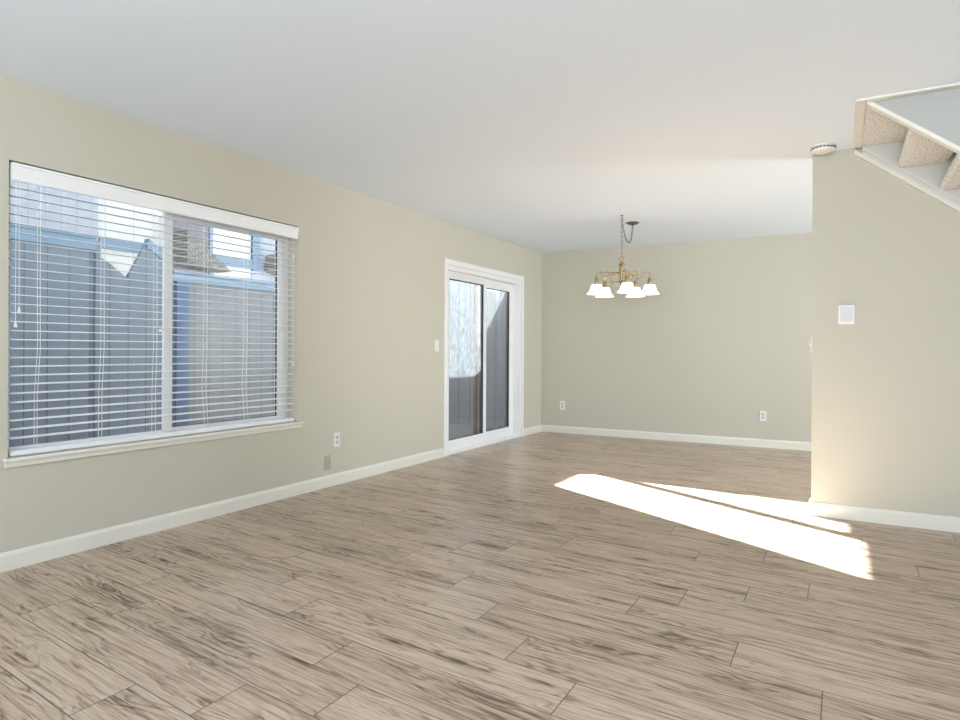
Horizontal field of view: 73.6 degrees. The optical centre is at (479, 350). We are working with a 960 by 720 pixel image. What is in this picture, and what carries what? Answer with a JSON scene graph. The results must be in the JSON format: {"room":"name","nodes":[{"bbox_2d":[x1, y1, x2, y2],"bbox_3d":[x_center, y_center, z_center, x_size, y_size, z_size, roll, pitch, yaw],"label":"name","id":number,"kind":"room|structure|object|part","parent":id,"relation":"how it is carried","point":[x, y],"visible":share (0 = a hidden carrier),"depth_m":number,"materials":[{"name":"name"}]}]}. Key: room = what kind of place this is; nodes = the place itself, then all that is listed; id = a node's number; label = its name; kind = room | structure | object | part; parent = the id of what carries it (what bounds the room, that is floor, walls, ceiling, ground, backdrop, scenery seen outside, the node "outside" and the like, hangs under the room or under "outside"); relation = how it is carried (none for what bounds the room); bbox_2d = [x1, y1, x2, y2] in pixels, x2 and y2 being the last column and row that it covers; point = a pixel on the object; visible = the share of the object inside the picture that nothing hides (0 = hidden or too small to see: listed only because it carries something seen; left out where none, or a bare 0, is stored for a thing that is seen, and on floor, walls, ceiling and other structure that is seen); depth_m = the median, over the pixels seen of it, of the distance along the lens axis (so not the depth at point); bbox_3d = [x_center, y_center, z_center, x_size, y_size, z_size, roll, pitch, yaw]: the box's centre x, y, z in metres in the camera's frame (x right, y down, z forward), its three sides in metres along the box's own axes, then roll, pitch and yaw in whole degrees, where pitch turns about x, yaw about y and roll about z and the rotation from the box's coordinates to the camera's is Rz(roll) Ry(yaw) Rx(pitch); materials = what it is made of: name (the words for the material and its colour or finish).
{"room":"empty living room","nodes":[
{"label":"empty living room","id":0,"kind":"room"},
{"bbox_2d":[0,75,541,552],"bbox_3d":[-1.865,-0.132,4.175,0.160,2.440,10.950,0,0,29],"label":"wall","id":1,"kind":"structure","parent":0,"point":[365,326],"depth_m":4.89,"materials":[{"name":"beige paint"}]},
{"bbox_2d":[3,165,304,467],"bbox_3d":[-1.907,-0.183,4.065,0.185,1.527,2.012,0,0,29],"label":"window","id":2,"kind":"structure","parent":1,"relation":"in","point":[67,454],"depth_m":4.05,"materials":[{"name":"white plastic"}]},
{"bbox_2d":[8,162,298,455],"bbox_3d":[-1.883,-0.203,4.040,0.091,1.464,1.923,0,0,29],"label":"window blind","id":3,"kind":"object","parent":2,"relation":"attached to","point":[18,172],"visible":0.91,"depth_m":3.75,"materials":[{"name":"white plastic"}]},
{"bbox_3d":[-2.324,-0.501,3.215,0.003,0.725,0.002,0,0,-16],"label":"pull cord","id":4,"kind":"part","parent":3,"relation":"part of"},
{"bbox_3d":[-2.316,-0.536,3.228,0.002,0.655,0.003,0,0,15],"label":"pull cord","id":5,"kind":"part","parent":3,"relation":"part of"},
{"bbox_3d":[-2.299,-0.189,3.337,0.061,1.370,0.017,0,0,42],"label":"ladder cord","id":6,"kind":"part","parent":3,"relation":"part of","materials":[{"name":"white fabric"}]},
{"bbox_3d":[-2.136,-0.188,3.625,0.060,1.370,0.013,0,0,42],"label":"ladder cord","id":7,"kind":"part","parent":3,"relation":"part of","materials":[{"name":"white fabric"}]},
{"bbox_3d":[-1.900,0.517,4.048,0.050,0.025,1.907,0,0,29],"label":"rail","id":8,"kind":"part","parent":3,"relation":"part of","materials":[{"name":"white plastic"}]},
{"bbox_3d":[-1.978,-0.187,3.904,0.059,1.370,0.011,0,0,42],"label":"ladder cord","id":9,"kind":"part","parent":3,"relation":"part of","materials":[{"name":"white fabric"}]},
{"bbox_3d":[-1.802,-0.186,4.215,0.062,1.370,0.023,0,0,42],"label":"ladder cord","id":10,"kind":"part","parent":3,"relation":"part of","materials":[{"name":"white fabric"}]},
{"bbox_3d":[-1.642,-0.186,4.498,0.063,1.370,0.026,0,0,42],"label":"ladder cord","id":11,"kind":"part","parent":3,"relation":"part of","materials":[{"name":"white fabric"}]},
{"bbox_3d":[-1.467,-0.185,4.807,0.058,1.370,0.004,0,0,42],"label":"ladder cord","id":12,"kind":"part","parent":3,"relation":"part of","materials":[{"name":"white fabric"}]},
{"bbox_3d":[-1.889,0.556,4.052,0.135,0.049,2.012,0,0,29],"label":"sill","id":13,"kind":"part","parent":2,"relation":"part of","materials":[{"name":"beige paint"}]},
{"bbox_3d":[-1.749,-0.200,4.451,0.050,1.412,0.995,0,0,29],"label":"sash","id":14,"kind":"part","parent":2,"relation":"part of","materials":[{"name":"white plastic"}]},
{"bbox_2d":[0,425,541,572],"bbox_3d":[-1.785,1.042,4.150,0.014,0.093,10.670,0,0,29],"label":"baseboard","id":15,"kind":"structure","parent":1,"relation":"attached to","point":[30,555],"depth_m":4.04,"materials":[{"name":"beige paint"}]},
{"bbox_2d":[325,455,330,470],"bbox_3d":[-1.217,0.897,5.150,0.018,0.118,0.070,0,0,29],"label":"cable plate","id":16,"kind":"object","parent":1,"relation":"attached to","point":[328,457],"visible":1,"depth_m":5.15,"materials":[{"name":"beige plastic"}]},
{"bbox_2d":[334,432,339,446],"bbox_3d":[-1.168,0.724,5.243,0.009,0.116,0.072,0,0,29],"label":"wall outlet","id":17,"kind":"object","parent":1,"relation":"attached to","point":[336,435],"visible":1,"depth_m":5.24,"materials":[{"name":"white plastic"}]},
{"bbox_2d":[435,340,438,350],"bbox_3d":[-0.434,-0.055,6.524,0.019,0.116,0.072,0,0,29],"label":"light switch","id":18,"kind":"object","parent":1,"relation":"attached to","point":[436,341],"visible":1,"depth_m":6.52,"materials":[{"name":"white plastic"}]},
{"bbox_2d":[444,258,523,456],"bbox_3d":[0.003,0.068,7.523,0.227,2.058,1.892,0,0,29],"label":"door","id":19,"kind":"structure","parent":1,"relation":"in","point":[514,289],"depth_m":7.62,"materials":[{"name":"white plastic"}]},
{"bbox_3d":[-0.167,0.105,7.154,0.035,1.918,0.920,0,0,29],"label":"sliding panel","id":20,"kind":"part","parent":19,"relation":"part of","materials":[{"name":"clear glass"}]},
{"bbox_3d":[-0.071,0.097,7.563,0.059,2.000,1.805,0,0,29],"label":"screen frame","id":21,"kind":"part","parent":19,"relation":"part of","materials":[{"name":"brown metal"}]},
{"bbox_3d":[0.212,0.107,7.917,0.034,1.918,0.820,0,0,29],"label":"fixed panel","id":22,"kind":"part","parent":19,"relation":"part of","materials":[{"name":"clear glass"}]},
{"bbox_2d":[0,432,959,719],"bbox_3d":[1.450,1.164,2.319,7.550,0.120,10.870,0,0,29],"label":"floor","id":23,"kind":"structure","parent":0,"point":[540,575],"depth_m":2.81,"materials":[{"name":"grey wood"}]},
{"bbox_2d":[855,88,959,212],"bbox_3d":[3.723,-0.323,2.976,3.427,2.874,0.894,0,0,29],"label":"staircase","id":24,"kind":"structure","parent":23,"relation":"on","point":[913,139],"depth_m":3.71,"materials":[{"name":"grey paint"}]},
{"bbox_3d":[3.759,-0.102,3.444,3.031,2.402,0.042,0,0,29],"label":"edge molding","id":25,"kind":"part","parent":24,"relation":"part of","materials":[{"name":"beige paint"}]},
{"bbox_3d":[3.771,-0.138,3.423,2.989,2.357,0.008,0,0,29],"label":"edge molding","id":26,"kind":"part","parent":24,"relation":"part of","materials":[{"name":"beige paint"}]},
{"bbox_3d":[3.390,-0.122,2.678,3.059,2.422,0.048,0,0,29],"label":"edge molding","id":27,"kind":"part","parent":24,"relation":"part of","materials":[{"name":"beige paint"}]},
{"bbox_2d":[0,0,959,252],"bbox_3d":[1.441,-1.461,2.331,7.400,0.250,10.670,0,0,29],"label":"ceiling","id":28,"kind":"structure","parent":0,"point":[535,125],"depth_m":3.25,"materials":[{"name":"white paint"}]},
{"bbox_2d":[587,215,659,297],"bbox_3d":[1.392,-0.944,6.323,0.724,0.785,0.710,0,0,-17],"label":"chandelier","id":29,"kind":"object","parent":28,"relation":"hanging from","point":[633,291],"visible":1,"depth_m":6.28,"materials":[{"name":"gold metal"}]},
{"bbox_3d":[1.134,-0.601,6.251,0.192,0.097,0.192,0,0,29],"label":"lamp shade","id":30,"kind":"part","parent":29,"relation":"part of","materials":[{"name":"white glass"}]},
{"bbox_3d":[1.274,-0.601,6.558,0.192,0.097,0.192,0,0,29],"label":"lamp shade","id":31,"kind":"part","parent":29,"relation":"part of","materials":[{"name":"white glass"}]},
{"bbox_3d":[1.387,-0.600,6.051,0.192,0.097,0.192,0,0,29],"label":"lamp shade","id":32,"kind":"part","parent":29,"relation":"part of","materials":[{"name":"white glass"}]},
{"bbox_3d":[1.574,-0.599,6.516,0.192,0.097,0.192,0,0,29],"label":"lamp shade","id":33,"kind":"part","parent":29,"relation":"part of","materials":[{"name":"white glass"}]},
{"bbox_3d":[1.646,-0.599,6.229,0.192,0.097,0.192,0,0,29],"label":"lamp shade","id":34,"kind":"part","parent":29,"relation":"part of","materials":[{"name":"white glass"}]},
{"bbox_2d":[811,143,835,154],"bbox_3d":[2.235,-1.311,4.179,0.149,0.044,0.149,0,0,29],"label":"smoke detector","id":35,"kind":"object","parent":28,"relation":"attached to","point":[822,148],"visible":1,"depth_m":4.14,"materials":[{"name":"white plastic"}]},
{"bbox_3d":[2.235,-1.328,4.179,0.148,0.010,0.148,0,0,29],"label":"mounting plate","id":36,"kind":"part","parent":35,"relation":"part of","materials":[{"name":"white plastic"}]},
{"bbox_2d":[541,232,811,441],"bbox_3d":[4.091,-0.104,7.027,7.400,2.440,0.120,0,0,29],"label":"wall","id":37,"kind":"structure","parent":0,"point":[725,339],"depth_m":7.85,"materials":[{"name":"beige paint"}]},
{"bbox_2d":[560,401,564,409],"bbox_3d":[1.108,0.730,8.638,0.072,0.116,0.009,0,0,29],"label":"wall outlet","id":38,"kind":"object","parent":37,"relation":"attached to","point":[562,403],"visible":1,"depth_m":8.63,"materials":[{"name":"white plastic"}]},
{"bbox_2d":[541,425,810,450],"bbox_3d":[4.059,1.069,6.965,7.386,0.093,0.014,0,0,29],"label":"baseboard","id":39,"kind":"structure","parent":37,"relation":"attached to","point":[780,444],"depth_m":7.85,"materials":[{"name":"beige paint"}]},
{"bbox_2d":[760,411,765,420],"bbox_3d":[3.269,0.750,7.415,0.072,0.116,0.009,0,0,29],"label":"wall outlet","id":40,"kind":"object","parent":37,"relation":"attached to","point":[762,413],"visible":1,"depth_m":7.41,"materials":[{"name":"white plastic"}]},
{"bbox_2d":[811,148,959,516],"bbox_3d":[4.001,-0.104,3.401,3.985,2.440,0.120,0,0,29],"label":"wall partition","id":41,"kind":"structure","parent":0,"point":[885,398],"depth_m":4.13,"materials":[{"name":"beige paint"}]},
{"bbox_2d":[838,305,854,323],"bbox_3d":[2.408,-0.239,4.219,0.094,0.124,0.025,0,0,29],"label":"door chime","id":42,"kind":"object","parent":41,"relation":"attached to","point":[846,313],"visible":1,"depth_m":4.21,"materials":[{"name":"white plastic"}]},
{"bbox_3d":[2.403,-0.240,4.211,0.072,0.098,0.005,0,0,29],"label":"panel","id":43,"kind":"part","parent":42,"relation":"part of","materials":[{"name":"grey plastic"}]},
{"bbox_2d":[809,498,959,532],"bbox_3d":[3.986,1.069,3.398,3.999,0.093,0.134,0,0,29],"label":"baseboard","id":44,"kind":"structure","parent":41,"relation":"attached to","point":[837,511],"depth_m":4.11,"materials":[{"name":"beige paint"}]},
{"bbox_2d":[853,82,959,149],"bbox_3d":[3.784,-1.318,2.919,3.598,0.014,0.938,0,0,29],"label":"trim","id":45,"kind":"structure","parent":41,"relation":"attached to","point":[860,105],"depth_m":3.38,"materials":[{"name":"beige paint"}]},
{"label":"outside","id":46,"kind":"structure","parent":0,"visible":0},
{"bbox_3d":[-11.342,1.264,17.903,29.835,0.360,60.000,0,0,29],"label":"ground","id":47,"kind":"structure","parent":46,"visible":0},
{"bbox_2d":[9,223,274,446],"bbox_3d":[-4.087,-0.212,6.248,0.110,2.620,9.850,0,0,29],"label":"fence","id":48,"kind":"object","parent":47,"relation":"on","point":[13,227],"visible":0.43,"depth_m":6.74,"materials":[{"name":"grey wood"}]},
{"bbox_3d":[-5.235,-0.012,4.252,0.040,2.210,5.245,0,0,29],"label":"board panel","id":49,"kind":"part","parent":48,"relation":"part of","materials":[{"name":"grey wood"}]},
{"bbox_3d":[-3.900,-0.011,6.541,0.030,2.220,0.055,0,0,29],"label":"post","id":50,"kind":"part","parent":48,"relation":"part of","materials":[{"name":"grey wood"}]},
{"bbox_3d":[-3.726,-0.057,6.919,0.040,2.313,0.825,0,0,29],"label":"board panel","id":51,"kind":"part","parent":48,"relation":"part of","materials":[{"name":"grey wood"}]},
{"bbox_3d":[-3.424,0.153,7.363,0.050,1.895,0.155,0,0,29],"label":"post","id":52,"kind":"part","parent":48,"relation":"part of","materials":[{"name":"wood"}]},
{"bbox_3d":[-3.075,0.118,8.070,0.040,1.970,1.820,0,0,29],"label":"board panel","id":53,"kind":"part","parent":48,"relation":"part of","materials":[{"name":"grey wood"}]},
{"bbox_2d":[10,180,274,282],"bbox_3d":[-6.673,-1.499,8.835,3.071,5.170,9.000,0,0,29],"label":"neighbouring house","id":54,"kind":"structure","parent":47,"relation":"on","point":[23,202],"depth_m":9.49,"materials":[{"name":"grey"}]},
{"bbox_2d":[449,424,499,438],"bbox_3d":[-2.221,1.132,6.613,2.830,0.050,7.330,0,0,29],"label":"patio","id":55,"kind":"structure","parent":47,"relation":"on","point":[455,430],"depth_m":9.02,"materials":[{"name":"grey concrete"}]},
{"bbox_2d":[449,280,505,426],"bbox_3d":[-0.409,-0.310,9.835,2.860,2.850,0.065,0,0,29],"label":"fence","id":56,"kind":"object","parent":47,"relation":"on","point":[461,295],"visible":0.25,"depth_m":9.68,"materials":[{"name":"grey wood"}]}
]}

